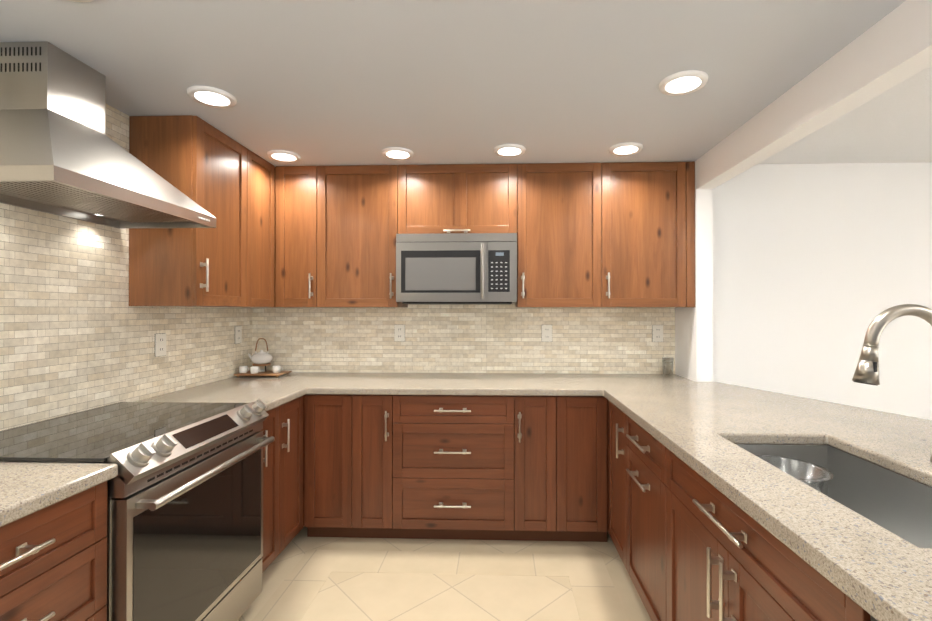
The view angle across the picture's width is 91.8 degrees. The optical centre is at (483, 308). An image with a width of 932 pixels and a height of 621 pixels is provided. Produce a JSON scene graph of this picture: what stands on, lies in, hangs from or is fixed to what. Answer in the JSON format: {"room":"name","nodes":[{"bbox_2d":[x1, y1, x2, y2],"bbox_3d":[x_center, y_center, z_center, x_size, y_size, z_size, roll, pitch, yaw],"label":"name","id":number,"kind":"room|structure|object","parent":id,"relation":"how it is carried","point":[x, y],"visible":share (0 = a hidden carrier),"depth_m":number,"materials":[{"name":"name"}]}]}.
{"room":"kitchen","nodes":[
{"label":"kitchen","id":0,"kind":"room"},
{"bbox_2d":[0,103,251,430],"bbox_3d":[-1.806,0.140,0.381,0.100,2.420,5.910,0,0,2],"label":"tiled wall","id":1,"kind":"structure","parent":0,"point":[77,332],"depth_m":1.93,"materials":[{"name":"tile"}]},
{"bbox_2d":[0,41,215,228],"bbox_3d":[-1.476,-0.648,1.709,0.466,0.548,0.760,0,0,2],"label":"range hood","id":2,"kind":"object","parent":1,"relation":"attached to","point":[62,154],"visible":1,"depth_m":1.57,"materials":[{"name":"silver metal"}]},
{"bbox_2d":[155,333,165,356],"bbox_3d":[-1.685,0.189,2.353,0.008,0.119,0.075,0,0,2],"label":"electrical outlet","id":3,"kind":"object","parent":1,"relation":"attached to","point":[160,344],"visible":1,"depth_m":2.35,"materials":[{"name":"white plastic"}]},
{"bbox_2d":[129,115,285,307],"bbox_3d":[-1.493,-0.464,2.686,0.363,0.908,1.082,0,0,2],"label":"upper cabinet","id":4,"kind":"object","parent":1,"relation":"attached to","point":[227,182],"visible":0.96,"depth_m":2.22,"materials":[{"name":"brown wood"}]},
{"bbox_2d":[235,326,241,343],"bbox_3d":[-1.661,0.177,3.053,0.008,0.119,0.075,0,0,2],"label":"electrical outlet","id":5,"kind":"object","parent":1,"relation":"attached to","point":[238,334],"visible":1,"depth_m":3.05,"materials":[{"name":"white plastic"}]},
{"bbox_2d":[237,526,650,620],"bbox_3d":[1.682,1.399,0.256,7.080,0.100,5.910,0,0,2],"label":"floor","id":6,"kind":"structure","parent":0,"point":[350,596],"depth_m":2.18,"materials":[{"name":"tile"}]},
{"bbox_2d":[0,481,106,620],"bbox_3d":[-1.402,0.916,0.684,0.681,0.870,1.249,0,0,2],"label":"base cabinet","id":7,"kind":"object","parent":6,"relation":"on","point":[53,562],"visible":0.92,"depth_m":1.16,"materials":[{"name":"brown wood"}]},
{"bbox_2d":[0,399,274,620],"bbox_3d":[-1.332,0.880,1.698,0.752,0.952,0.786,0,0,2],"label":"range","id":8,"kind":"object","parent":6,"relation":"on","point":[184,536],"visible":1,"depth_m":1.58,"materials":[{"name":"silver metal"}]},
{"bbox_2d":[260,396,302,572],"bbox_3d":[-1.337,0.925,2.652,0.677,0.870,1.126,0,0,2],"label":"base cabinet","id":9,"kind":"object","parent":6,"relation":"on","point":[283,486],"visible":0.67,"depth_m":2.34,"materials":[{"name":"brown wood"}]},
{"bbox_2d":[303,394,362,537],"bbox_3d":[-0.867,0.926,2.895,0.354,0.870,0.607,0,0,2],"label":"base cabinet","id":10,"kind":"object","parent":6,"relation":"on","point":[332,424],"depth_m":2.60,"materials":[{"name":"brown wood"}]},
{"bbox_2d":[363,395,394,537],"bbox_3d":[-0.658,0.926,2.888,0.291,0.870,0.607,0,0,2],"label":"base cabinet","id":11,"kind":"object","parent":6,"relation":"on","point":[378,410],"depth_m":2.59,"materials":[{"name":"brown wood"}]},
{"bbox_2d":[252,549,627,620],"bbox_3d":[-0.215,1.353,1.192,1.636,0.001,2.650,0,0,2],"label":"floor border","id":12,"kind":"structure","parent":6,"relation":"on","point":[295,593],"depth_m":2.34,"materials":[{"name":"tile"}]},
{"bbox_2d":[395,395,526,540],"bbox_3d":[-0.165,0.926,2.871,0.811,0.870,0.607,0,0,2],"label":"base cabinet","id":13,"kind":"object","parent":6,"relation":"on","point":[488,467],"depth_m":2.57,"materials":[{"name":"brown wood"}]},
{"bbox_2d":[527,396,570,540],"bbox_3d":[0.331,0.926,2.854,0.295,0.870,0.607,0,0,2],"label":"base cabinet","id":14,"kind":"object","parent":6,"relation":"on","point":[548,417],"depth_m":2.55,"materials":[{"name":"brown wood"}]},
{"bbox_2d":[571,396,607,541],"bbox_3d":[0.546,0.926,2.847,0.362,0.870,0.607,0,0,2],"label":"base cabinet","id":15,"kind":"object","parent":6,"relation":"on","point":[589,414],"depth_m":2.55,"materials":[{"name":"brown wood"}]},
{"bbox_2d":[608,400,619,555],"bbox_3d":[0.990,0.924,2.315,0.598,0.870,0.416,0,0,2],"label":"base cabinet","id":16,"kind":"object","parent":6,"relation":"on","point":[613,412],"depth_m":2.43,"materials":[{"name":"brown wood"}]},
{"bbox_2d":[620,410,851,620],"bbox_3d":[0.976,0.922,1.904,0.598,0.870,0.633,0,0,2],"label":"base cabinet","id":17,"kind":"object","parent":6,"relation":"on","point":[690,544],"depth_m":1.40,"materials":[{"name":"brown wood"}]},
{"bbox_2d":[0,372,931,620],"bbox_3d":[0.485,0.465,1.401,4.404,0.040,3.507,0,0,2],"label":"countertop","id":18,"kind":"structure","parent":17,"relation":"on","point":[877,572],"depth_m":1.52,"materials":[{"name":"beige stone"}]},
{"bbox_2d":[233,370,291,376],"bbox_3d":[-1.485,0.441,3.041,0.300,0.022,0.190,0,0,2],"label":"tray","id":19,"kind":"object","parent":18,"relation":"on","point":[266,373],"visible":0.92,"depth_m":2.98,"materials":[{"name":"brown wood"}]},
{"bbox_2d":[239,366,248,372],"bbox_3d":[-1.597,0.407,3.009,0.068,0.044,0.052,0,0,2],"label":"tea cup","id":20,"kind":"object","parent":19,"relation":"on","point":[243,369],"visible":0.98,"depth_m":2.99,"materials":[{"name":"white ceramic"}]},
{"bbox_2d":[250,366,260,373],"bbox_3d":[-1.510,0.407,2.983,0.068,0.044,0.052,0,0,2],"label":"tea cup","id":21,"kind":"object","parent":19,"relation":"on","point":[254,370],"visible":0.98,"depth_m":2.96,"materials":[{"name":"white ceramic"}]},
{"bbox_2d":[252,363,270,371],"bbox_3d":[-1.514,0.402,3.075,0.112,0.054,0.112,0,0,2],"label":"stand","id":22,"kind":"object","parent":19,"relation":"on","point":[265,365],"visible":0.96,"depth_m":3.05,"materials":[{"name":"brown wood"}]},
{"bbox_2d":[248,338,272,363],"bbox_3d":[-1.529,0.288,3.076,0.164,0.173,0.134,0,0,2],"label":"teapot","id":23,"kind":"object","parent":22,"relation":"on","point":[261,357],"visible":1,"depth_m":3.04,"materials":[{"name":"white ceramic"}]},
{"bbox_2d":[272,365,282,372],"bbox_3d":[-1.383,0.407,3.027,0.068,0.044,0.052,0,0,2],"label":"tea cup","id":24,"kind":"object","parent":19,"relation":"on","point":[277,369],"visible":1,"depth_m":3.01,"materials":[{"name":"white ceramic"}]},
{"bbox_2d":[662,357,673,376],"bbox_3d":[1.230,0.389,3.013,0.072,0.125,0.072,0,0,2],"label":"drinking glass","id":25,"kind":"object","parent":18,"relation":"on","point":[665,366],"visible":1,"depth_m":2.99,"materials":[{"name":"clear glass"}]},
{"bbox_2d":[736,444,931,547],"bbox_3d":[1.012,0.627,1.219,0.405,0.284,0.791,0,0,2],"label":"undermount sink","id":26,"kind":"object","parent":18,"relation":"in","point":[899,505],"visible":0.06,"depth_m":1.43,"materials":[{"name":"silver metal"}]},
{"bbox_2d":[755,455,833,492],"bbox_3d":[0.983,0.598,1.470,0.250,0.162,0.250,0,0,2],"label":"metal bowl","id":27,"kind":"object","parent":26,"relation":"in","point":[817,483],"visible":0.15,"depth_m":1.45,"materials":[{"name":"silver metal"}]},
{"bbox_2d":[852,304,931,461],"bbox_3d":[1.216,0.215,1.284,0.295,0.458,0.093,0,0,2],"label":"pull-down faucet","id":28,"kind":"object","parent":18,"relation":"on","point":[867,370],"visible":1,"depth_m":1.28,"materials":[{"name":"silver metal"}]},
{"bbox_2d":[0,0,905,166],"bbox_3d":[-0.264,-1.000,0.284,2.990,0.140,5.810,0,0,2],"label":"ceiling","id":29,"kind":"structure","parent":0,"point":[344,82],"depth_m":1.71,"materials":[{"name":"white paint"}]},
{"bbox_2d":[68,0,92,1],"bbox_3d":[-1.191,-0.918,1.254,0.186,0.014,0.186,0,0,2],"label":"recessed light","id":30,"kind":"object","parent":29,"relation":"in","point":[81,0],"visible":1,"depth_m":1.33,"materials":[{"name":"white"}]},
{"bbox_2d":[187,85,236,107],"bbox_3d":[-1.177,-0.915,1.957,0.186,0.014,0.186,0,0,2],"label":"recessed light","id":31,"kind":"object","parent":29,"relation":"in","point":[209,96],"visible":0.98,"depth_m":1.94,"materials":[{"name":"white"}]},
{"bbox_2d":[267,150,300,161],"bbox_3d":[-1.197,-0.912,2.702,0.186,0.014,0.186,0,0,2],"label":"recessed light","id":32,"kind":"object","parent":29,"relation":"in","point":[282,156],"visible":1,"depth_m":2.69,"materials":[{"name":"white"}]},
{"bbox_2d":[382,147,413,159],"bbox_3d":[-0.506,-0.912,2.658,0.186,0.014,0.186,0,0,2],"label":"recessed light","id":33,"kind":"object","parent":29,"relation":"in","point":[396,153],"visible":0.94,"depth_m":2.63,"materials":[{"name":"white"}]},
{"bbox_2d":[494,144,525,156],"bbox_3d":[0.150,-0.912,2.606,0.186,0.014,0.186,0,0,2],"label":"recessed light","id":34,"kind":"object","parent":29,"relation":"in","point":[508,150],"visible":0.98,"depth_m":2.58,"materials":[{"name":"white"}]},
{"bbox_2d":[609,142,642,155],"bbox_3d":[0.814,-0.912,2.583,0.186,0.014,0.186,0,0,2],"label":"recessed light","id":35,"kind":"object","parent":29,"relation":"in","point":[626,148],"visible":0.98,"depth_m":2.57,"materials":[{"name":"white"}]},
{"bbox_2d":[659,70,707,95],"bbox_3d":[0.812,-0.916,1.837,0.186,0.014,0.186,0,0,2],"label":"recessed light","id":36,"kind":"object","parent":29,"relation":"in","point":[682,82],"visible":1,"depth_m":1.82,"materials":[{"name":"white"}]},
{"bbox_2d":[252,302,674,373],"bbox_3d":[-0.113,0.153,3.230,3.090,2.420,0.100,0,0,2],"label":"tiled wall","id":37,"kind":"structure","parent":0,"point":[473,338],"depth_m":3.18,"materials":[{"name":"tile"}]},
{"bbox_2d":[274,166,325,307],"bbox_3d":[-1.180,-0.462,3.052,0.347,0.908,0.327,0,0,2],"label":"upper cabinet","id":38,"kind":"object","parent":37,"relation":"attached to","point":[300,191],"depth_m":2.89,"materials":[{"name":"brown wood"}]},
{"bbox_2d":[326,165,407,307],"bbox_3d":[-0.832,-0.462,3.040,0.576,0.908,0.327,0,0,2],"label":"upper cabinet","id":39,"kind":"object","parent":37,"relation":"attached to","point":[362,200],"depth_m":2.88,"materials":[{"name":"brown wood"}]},
{"bbox_2d":[394,325,404,340],"bbox_3d":[-0.596,0.173,3.192,0.075,0.119,0.008,0,0,2],"label":"electrical outlet","id":40,"kind":"object","parent":37,"relation":"attached to","point":[399,332],"visible":1,"depth_m":3.19,"materials":[{"name":"white plastic"}]},
{"bbox_2d":[398,164,521,236],"bbox_3d":[-0.163,-0.692,3.019,0.763,0.448,0.327,0,0,2],"label":"upper cabinet","id":41,"kind":"object","parent":37,"relation":"attached to","point":[439,198],"depth_m":2.86,"materials":[{"name":"brown wood"}]},
{"bbox_2d":[396,233,516,303],"bbox_3d":[-0.164,-0.248,2.962,0.750,0.435,0.438,0,0,2],"label":"microwave","id":42,"kind":"object","parent":41,"relation":"attached to","point":[462,268],"visible":1,"depth_m":2.79,"materials":[{"name":"silver metal"}]},
{"bbox_2d":[542,325,551,341],"bbox_3d":[0.443,0.173,3.157,0.075,0.119,0.008,0,0,2],"label":"electrical outlet","id":43,"kind":"object","parent":37,"relation":"attached to","point":[546,333],"visible":1,"depth_m":3.15,"materials":[{"name":"white plastic"}]},
{"bbox_2d":[516,163,613,307],"bbox_3d":[0.511,-0.462,2.995,0.584,0.908,0.327,0,0,2],"label":"upper cabinet","id":44,"kind":"object","parent":37,"relation":"attached to","point":[608,235],"depth_m":2.84,"materials":[{"name":"brown wood"}]},
{"bbox_2d":[614,161,694,307],"bbox_3d":[1.005,-0.462,2.978,0.632,0.908,0.327,0,0,2],"label":"upper cabinet","id":45,"kind":"object","parent":37,"relation":"attached to","point":[654,202],"depth_m":2.82,"materials":[{"name":"brown wood"}]},
{"bbox_2d":[652,325,662,341],"bbox_3d":[1.209,0.172,3.131,0.075,0.119,0.008,0,0,2],"label":"electrical outlet","id":46,"kind":"object","parent":37,"relation":"attached to","point":[657,333],"visible":1,"depth_m":3.13,"materials":[{"name":"white plastic"}]},
{"bbox_2d":[675,161,712,381],"bbox_3d":[1.373,0.152,2.959,0.100,2.420,0.340,0,0,2],"label":"wall","id":47,"kind":"structure","parent":0,"point":[693,343],"depth_m":2.79,"materials":[{"name":"white paint"}]},
{"bbox_2d":[696,0,931,188],"bbox_3d":[1.274,-0.912,0.061,0.100,0.320,5.470,0,0,2],"label":"header beam","id":48,"kind":"structure","parent":0,"point":[890,50],"depth_m":1.66,"materials":[{"name":"white paint"}]},
{"bbox_2d":[713,162,931,419],"bbox_3d":[3.375,0.152,3.111,3.890,2.420,0.100,0,0,2],"label":"wall","id":49,"kind":"structure","parent":0,"point":[818,269],"depth_m":3.10,"materials":[{"name":"white paint"}]},
{"bbox_2d":[758,65,931,163],"bbox_3d":[3.224,-1.041,0.165,3.790,0.060,5.810,0,0,2],"label":"ceiling","id":50,"kind":"structure","parent":0,"point":[893,124],"depth_m":2.59,"materials":[{"name":"white paint"}]}
]}

